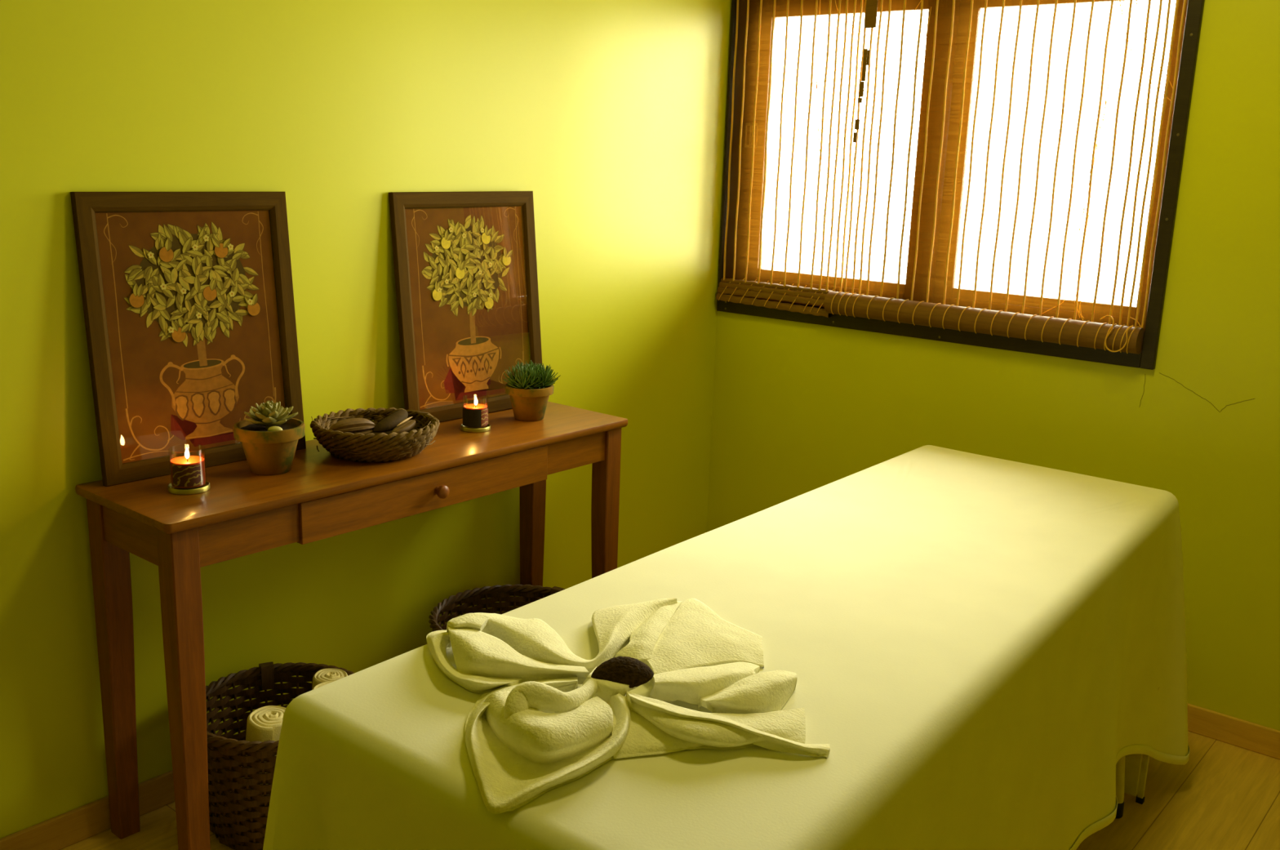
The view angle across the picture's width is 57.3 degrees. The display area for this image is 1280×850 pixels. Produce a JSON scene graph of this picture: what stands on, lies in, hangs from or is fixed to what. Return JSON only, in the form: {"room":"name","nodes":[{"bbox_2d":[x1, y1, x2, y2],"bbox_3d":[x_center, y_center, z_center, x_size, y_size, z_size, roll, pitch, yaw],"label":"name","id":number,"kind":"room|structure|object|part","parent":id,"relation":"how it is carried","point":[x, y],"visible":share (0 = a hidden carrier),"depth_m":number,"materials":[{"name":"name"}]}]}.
{"room":"spa","nodes":[
{"label":"spa","id":0,"kind":"room"},
{"bbox_2d":[0,0,732,838],"bbox_3d":[-1.247,-0.356,2.204,0.120,2.550,4.600,12,17,38],"label":"wall","id":1,"kind":"structure","parent":0,"point":[612,113],"depth_m":2.79,"materials":[{"name":"paint"}]},
{"bbox_2d":[0,765,242,849],"bbox_3d":[-1.238,0.861,2.442,0.012,0.074,4.600,12,17,38],"label":"baseboard","id":2,"kind":"structure","parent":1,"relation":"attached to","point":[65,829],"depth_m":2.49,"materials":[{"name":"brown wood"}]},
{"bbox_2d":[60,730,1279,849],"bbox_3d":[0.034,1.211,1.458,3.540,0.080,4.880,12,17,38],"label":"floor","id":3,"kind":"structure","parent":0,"point":[1226,796],"depth_m":2.75,"materials":[{"name":"laminate"}]},
{"bbox_2d":[205,662,355,849],"bbox_3d":[-0.787,0.734,2.585,0.397,0.285,0.397,-9,17,-40],"label":"wicker basket","id":4,"kind":"object","parent":3,"relation":"on","point":[238,823],"visible":0.38,"depth_m":2.46,"materials":[{"name":"brown wicker"}]},
{"bbox_2d":[243,705,285,805],"bbox_3d":[-0.787,0.694,2.478,0.109,0.181,0.113,12,17,38],"label":"rolled towel","id":5,"kind":"object","parent":4,"relation":"in","point":[264,723],"visible":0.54,"depth_m":2.43,"materials":[{"name":"white fabric"}]},
{"bbox_2d":[312,680,334,689],"bbox_3d":[-0.685,0.677,2.561,0.103,0.224,0.106,12,17,38],"label":"rolled towel","id":6,"kind":"object","parent":4,"relation":"in","point":[329,682],"visible":0.06,"depth_m":2.56,"materials":[{"name":"white fabric"}]},
{"bbox_2d":[311,668,347,689],"bbox_3d":[-0.708,0.661,2.665,0.096,0.204,0.095,12,17,38],"label":"rolled towel","id":7,"kind":"object","parent":4,"relation":"in","point":[323,675],"visible":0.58,"depth_m":2.64,"materials":[{"name":"white fabric"}]},
{"bbox_2d":[75,401,627,849],"bbox_3d":[-0.590,0.433,2.821,0.382,0.780,1.306,12,17,38],"label":"console table","id":8,"kind":"object","parent":3,"relation":"on","point":[243,512],"visible":0.88,"depth_m":2.43,"materials":[{"name":"brown wood"}]},
{"bbox_3d":[-1.093,0.511,2.455,0.056,0.758,0.056,12,17,38],"label":"leg","id":9,"kind":"part","parent":8,"relation":"part of","materials":[{"name":"brown wood"}]},
{"bbox_3d":[-0.882,0.558,2.285,0.056,0.758,0.056,12,17,38],"label":"leg","id":10,"kind":"part","parent":8,"relation":"part of","materials":[{"name":"brown wood"}]},
{"bbox_2d":[70,191,306,486],"bbox_3d":[-0.934,-0.198,2.482,0.065,0.581,0.467,13,17,39],"label":"framed print","id":11,"kind":"object","parent":8,"relation":"on","point":[188,297],"visible":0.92,"depth_m":2.45,"materials":[{"name":"brown wood"}]},
{"bbox_3d":[-1.072,-0.166,2.322,0.015,0.582,0.040,6,13,40],"label":"frame rail","id":12,"kind":"part","parent":11,"relation":"part of","materials":[{"name":"brown wood"}]},
{"bbox_3d":[-0.942,-0.464,2.436,0.015,0.040,0.467,6,13,40],"label":"frame rail","id":13,"kind":"part","parent":11,"relation":"part of","materials":[{"name":"brown wood"}]},
{"bbox_3d":[-0.925,0.069,2.527,0.015,0.040,0.467,6,13,40],"label":"frame rail","id":14,"kind":"part","parent":11,"relation":"part of","materials":[{"name":"brown wood"}]},
{"bbox_3d":[-0.796,-0.229,2.641,0.015,0.582,0.040,6,13,40],"label":"frame rail","id":15,"kind":"part","parent":11,"relation":"part of","materials":[{"name":"brown wood"}]},
{"bbox_2d":[167,448,210,494],"bbox_3d":[-0.904,0.087,2.345,0.080,0.086,0.080,12,17,38],"label":"jar candle","id":16,"kind":"object","parent":8,"relation":"on","point":[188,472],"visible":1,"depth_m":2.32,"materials":[{"name":"brown wax"}]},
{"bbox_3d":[-0.905,0.124,2.354,0.080,0.010,0.080,12,17,38],"label":"lid","id":17,"kind":"part","parent":16,"relation":"part of","materials":[{"name":"gold metal"}]},
{"bbox_2d":[232,400,305,475],"bbox_3d":[-0.787,0.024,2.495,0.146,0.151,0.149,12,17,38],"label":"potted succulent","id":18,"kind":"object","parent":8,"relation":"on","point":[267,452],"visible":0.98,"depth_m":2.46,"materials":[{"name":"orange ceramic"}]},
{"bbox_2d":[267,426,282,431],"bbox_3d":[-0.760,0.011,2.443,0.031,0.018,0.020,1,13,-2],"label":"pebble","id":19,"kind":"object","parent":18,"relation":"on","point":[273,428],"visible":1,"depth_m":2.44,"materials":[{"name":"stone"}]},
{"bbox_2d":[310,407,439,462],"bbox_3d":[-0.605,0.021,2.684,0.286,0.085,0.286,3,13,4],"label":"basket","id":20,"kind":"object","parent":8,"relation":"on","point":[377,447],"visible":0.85,"depth_m":2.60,"materials":[{"name":"brown wicker"}]},
{"bbox_2d":[328,417,375,434],"bbox_3d":[-0.657,0.011,2.676,0.071,0.050,0.110,12,17,38],"label":"seed pod","id":21,"kind":"object","parent":20,"relation":"in","point":[353,425],"visible":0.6,"depth_m":2.66,"materials":[{"name":"brown plant"}]},
{"bbox_2d":[366,430,391,434],"bbox_3d":[-0.612,0.031,2.686,0.120,0.040,0.136,12,17,38],"label":"seed pod","id":22,"kind":"object","parent":20,"relation":"in","point":[390,431],"visible":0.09,"depth_m":2.69,"materials":[{"name":"brown plant"}]},
{"bbox_2d":[372,409,408,432],"bbox_3d":[-0.575,-0.008,2.733,0.042,0.038,0.134,7,14,20],"label":"seed pod","id":23,"kind":"object","parent":20,"relation":"in","point":[390,422],"visible":0.91,"depth_m":2.71,"materials":[{"name":"plant"}]},
{"bbox_2d":[391,416,416,433],"bbox_3d":[-0.542,0.002,2.709,0.028,0.032,0.100,6,14,18],"label":"seed pod","id":24,"kind":"object","parent":20,"relation":"in","point":[406,425],"visible":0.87,"depth_m":2.70,"materials":[{"name":"brown plant"}]},
{"bbox_3d":[-0.467,0.145,2.654,0.022,0.088,0.713,12,17,38],"label":"drawer","id":25,"kind":"part","parent":8,"relation":"part of","materials":[{"name":"brown wood"}]},
{"bbox_3d":[-0.446,0.150,2.637,0.031,0.031,0.031,12,17,38],"label":"knob","id":26,"kind":"part","parent":8,"relation":"part of","materials":[{"name":"brown wood"}]},
{"bbox_2d":[388,191,542,422],"bbox_3d":[-0.438,-0.313,3.057,0.069,0.581,0.472,13,17,40],"label":"framed print","id":27,"kind":"object","parent":8,"relation":"on","point":[465,264],"visible":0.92,"depth_m":3.04,"materials":[{"name":"brown wood"}]},
{"bbox_3d":[-0.579,-0.281,2.899,0.015,0.580,0.040,6,13,41],"label":"frame rail","id":28,"kind":"part","parent":27,"relation":"part of","materials":[{"name":"brown wood"}]},
{"bbox_3d":[-0.448,-0.579,3.012,0.015,0.040,0.469,6,13,41],"label":"frame rail","id":29,"kind":"part","parent":27,"relation":"part of","materials":[{"name":"brown wood"}]},
{"bbox_3d":[-0.427,-0.048,3.103,0.015,0.040,0.469,6,13,41],"label":"frame rail","id":30,"kind":"part","parent":27,"relation":"part of","materials":[{"name":"brown wood"}]},
{"bbox_3d":[-0.296,-0.346,3.215,0.015,0.580,0.040,6,13,41],"label":"frame rail","id":31,"kind":"part","parent":27,"relation":"part of","materials":[{"name":"brown wood"}]},
{"bbox_2d":[460,396,490,432],"bbox_3d":[-0.411,-0.030,2.933,0.075,0.084,0.075,12,17,38],"label":"jar candle","id":32,"kind":"object","parent":8,"relation":"on","point":[475,415],"visible":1,"depth_m":2.91,"materials":[{"name":"brown wax"}]},
{"bbox_3d":[-0.413,0.006,2.941,0.075,0.010,0.075,12,17,38],"label":"lid","id":33,"kind":"part","parent":32,"relation":"part of","materials":[{"name":"gold metal"}]},
{"bbox_2d":[502,360,560,421],"bbox_3d":[-0.291,-0.093,3.071,0.151,0.152,0.155,12,17,38],"label":"potted succulent","id":34,"kind":"object","parent":8,"relation":"on","point":[528,404],"visible":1,"depth_m":3.03,"materials":[{"name":"green plant"}]},
{"bbox_2d":[504,382,554,421],"bbox_3d":[-0.290,-0.061,3.072,0.128,0.090,0.128,12,17,38],"label":"clay pot","id":35,"kind":"object","parent":34,"relation":"attached to","point":[528,404],"depth_m":3.03,"materials":[{"name":"ceramic"}]},
{"bbox_3d":[-0.311,0.326,3.376,0.056,0.758,0.056,12,17,38],"label":"leg","id":36,"kind":"part","parent":8,"relation":"part of","materials":[{"name":"brown wood"}]},
{"bbox_3d":[-0.100,0.373,3.206,0.056,0.758,0.056,12,17,38],"label":"leg","id":37,"kind":"part","parent":8,"relation":"part of","materials":[{"name":"brown wood"}]},
{"bbox_2d":[428,583,564,631],"bbox_3d":[-0.333,0.630,3.087,0.438,0.292,0.441,12,17,38],"label":"wicker basket","id":38,"kind":"object","parent":3,"relation":"on","point":[529,593],"visible":0.11,"depth_m":3.23,"materials":[{"name":"brown wicker"}]},
{"bbox_2d":[1115,687,1159,818],"bbox_3d":[0.412,0.632,2.231,0.692,0.727,2.009,12,16,36],"label":"massage table","id":39,"kind":"object","parent":3,"relation":"on","point":[1128,767],"visible":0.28,"depth_m":2.77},
{"bbox_2d":[262,444,1190,849],"bbox_3d":[0.386,0.582,2.251,0.905,0.666,2.239,11,16,35],"label":"sheet","id":40,"kind":"object","parent":39,"relation":"on","point":[977,644],"visible":0.92,"depth_m":1.86,"materials":[{"name":"fabric"}]},
{"bbox_2d":[426,597,830,813],"bbox_3d":[-0.017,0.332,1.635,0.521,0.072,0.527,-3,14,-21],"label":"folded towel","id":41,"kind":"object","parent":40,"relation":"on","point":[531,732],"visible":0.98,"depth_m":1.55,"materials":[{"name":"fabric"}]},
{"bbox_2d":[591,656,653,688],"bbox_3d":[-0.023,0.333,1.587,0.064,0.034,0.074,12,17,38],"label":"stone","id":42,"kind":"object","parent":41,"relation":"on","point":[633,672],"visible":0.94,"depth_m":1.57,"materials":[{"name":"brown stone"}]},
{"bbox_3d":[1.091,0.576,2.663,0.090,0.626,0.029,2,13,-1],"label":"leg","id":43,"kind":"part","parent":39,"relation":"part of","materials":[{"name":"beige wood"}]},
{"bbox_2d":[706,0,1279,730],"bbox_3d":[1.589,-0.427,2.939,3.540,2.550,0.161,12,17,38],"label":"wall","id":44,"kind":"structure","parent":0,"point":[799,408],"depth_m":3.10,"materials":[{"name":"paint"}]},
{"bbox_2d":[716,0,1204,369],"bbox_3d":[0.870,-0.812,3.450,1.419,1.100,0.156,12,17,38],"label":"window","id":45,"kind":"structure","parent":44,"relation":"in","point":[1146,358],"depth_m":3.45,"materials":[{"name":"black wood"}]},
{"bbox_3d":[0.356,-0.955,3.864,0.022,0.078,0.006,12,17,38],"label":"latch plate","id":46,"kind":"part","parent":45,"relation":"part of","materials":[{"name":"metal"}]},
{"bbox_3d":[0.377,-0.950,3.848,0.022,0.078,0.006,12,17,38],"label":"latch plate","id":47,"kind":"part","parent":45,"relation":"part of","materials":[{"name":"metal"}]},
{"bbox_2d":[715,0,878,317],"bbox_3d":[0.483,-0.869,3.668,0.517,1.028,0.050,12,17,38],"label":"bamboo blind","id":48,"kind":"object","parent":45,"relation":"attached to","point":[791,293],"visible":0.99,"depth_m":3.69,"materials":[{"name":"brown wood"}]},
{"bbox_3d":[0.549,-1.079,3.583,0.041,0.561,0.004,12,17,38],"label":"pull cord","id":49,"kind":"part","parent":48,"relation":"part of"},
{"bbox_3d":[0.598,-0.887,3.578,0.164,0.290,0.008,14,17,41],"label":"pull cord","id":50,"kind":"part","parent":48,"relation":"part of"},
{"bbox_3d":[0.634,-1.209,3.478,0.150,0.134,0.003,14,18,42],"label":"pull cord","id":51,"kind":"part","parent":48,"relation":"part of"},
{"bbox_3d":[0.625,-0.868,3.677,0.544,0.799,0.004,12,17,38],"label":"pane","id":52,"kind":"part","parent":45,"relation":"part of","materials":[{"name":"clear glass"}]},
{"bbox_3d":[0.619,-0.873,3.674,0.718,1.018,0.042,12,17,38],"label":"sash","id":53,"kind":"part","parent":45,"relation":"part of","materials":[{"name":"brown wood"}]},
{"bbox_2d":[823,0,1186,354],"bbox_3d":[0.966,-0.761,3.254,0.938,1.020,0.077,12,17,38],"label":"bamboo blind","id":54,"kind":"object","parent":45,"relation":"attached to","point":[1100,334],"visible":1,"depth_m":3.25,"materials":[{"name":"brown wood"}]},
{"bbox_3d":[0.740,-1.117,3.396,0.219,0.351,0.003,12,17,38],"label":"pull cord","id":55,"kind":"part","parent":54,"relation":"part of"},
{"bbox_3d":[0.749,-1.016,3.408,0.176,0.371,0.003,12,16,38],"label":"pull cord","id":56,"kind":"part","parent":54,"relation":"part of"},
{"bbox_3d":[1.157,-0.366,3.188,0.116,0.150,0.008,12,17,38],"label":"pull cord","id":57,"kind":"part","parent":54,"relation":"part of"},
{"bbox_3d":[1.195,-0.748,3.082,0.059,0.936,0.007,12,17,38],"label":"pull cord","id":58,"kind":"part","parent":54,"relation":"part of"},
{"bbox_3d":[1.195,-0.748,3.081,0.036,0.935,0.007,12,17,38],"label":"pull cord","id":59,"kind":"part","parent":54,"relation":"part of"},
{"bbox_3d":[1.206,-0.746,3.074,0.006,0.935,0.023,-9,17,-39],"label":"pull cord","id":60,"kind":"part","parent":54,"relation":"part of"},
{"bbox_3d":[1.219,-0.829,3.046,0.079,0.760,0.005,12,16,36],"label":"pull cord","id":61,"kind":"part","parent":54,"relation":"part of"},
{"bbox_3d":[1.244,-0.240,3.090,0.031,0.093,0.102,-6,15,-32],"label":"pull cord","id":62,"kind":"part","parent":54,"relation":"part of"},
{"bbox_3d":[1.278,-0.953,2.969,0.164,0.260,0.003,13,17,39],"label":"pull cord","id":63,"kind":"part","parent":54,"relation":"part of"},
{"bbox_3d":[1.294,-0.964,2.953,0.125,0.231,0.003,13,17,40],"label":"pull cord","id":64,"kind":"part","parent":54,"relation":"part of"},
{"bbox_3d":[1.169,-0.758,3.282,0.536,0.799,0.004,12,17,38],"label":"pane","id":65,"kind":"part","parent":45,"relation":"part of","materials":[{"name":"clear glass"}]},
{"bbox_3d":[1.154,-0.764,3.285,0.691,1.018,0.042,12,17,38],"label":"sash","id":66,"kind":"part","parent":45,"relation":"part of","materials":[{"name":"brown wood"}]},
{"bbox_2d":[1187,703,1279,759],"bbox_3d":[1.497,0.792,3.150,3.288,0.074,0.012,12,17,38],"label":"baseboard","id":67,"kind":"structure","parent":44,"relation":"attached to","point":[1252,736],"depth_m":3.09,"materials":[{"name":"brown wood"}]}
]}

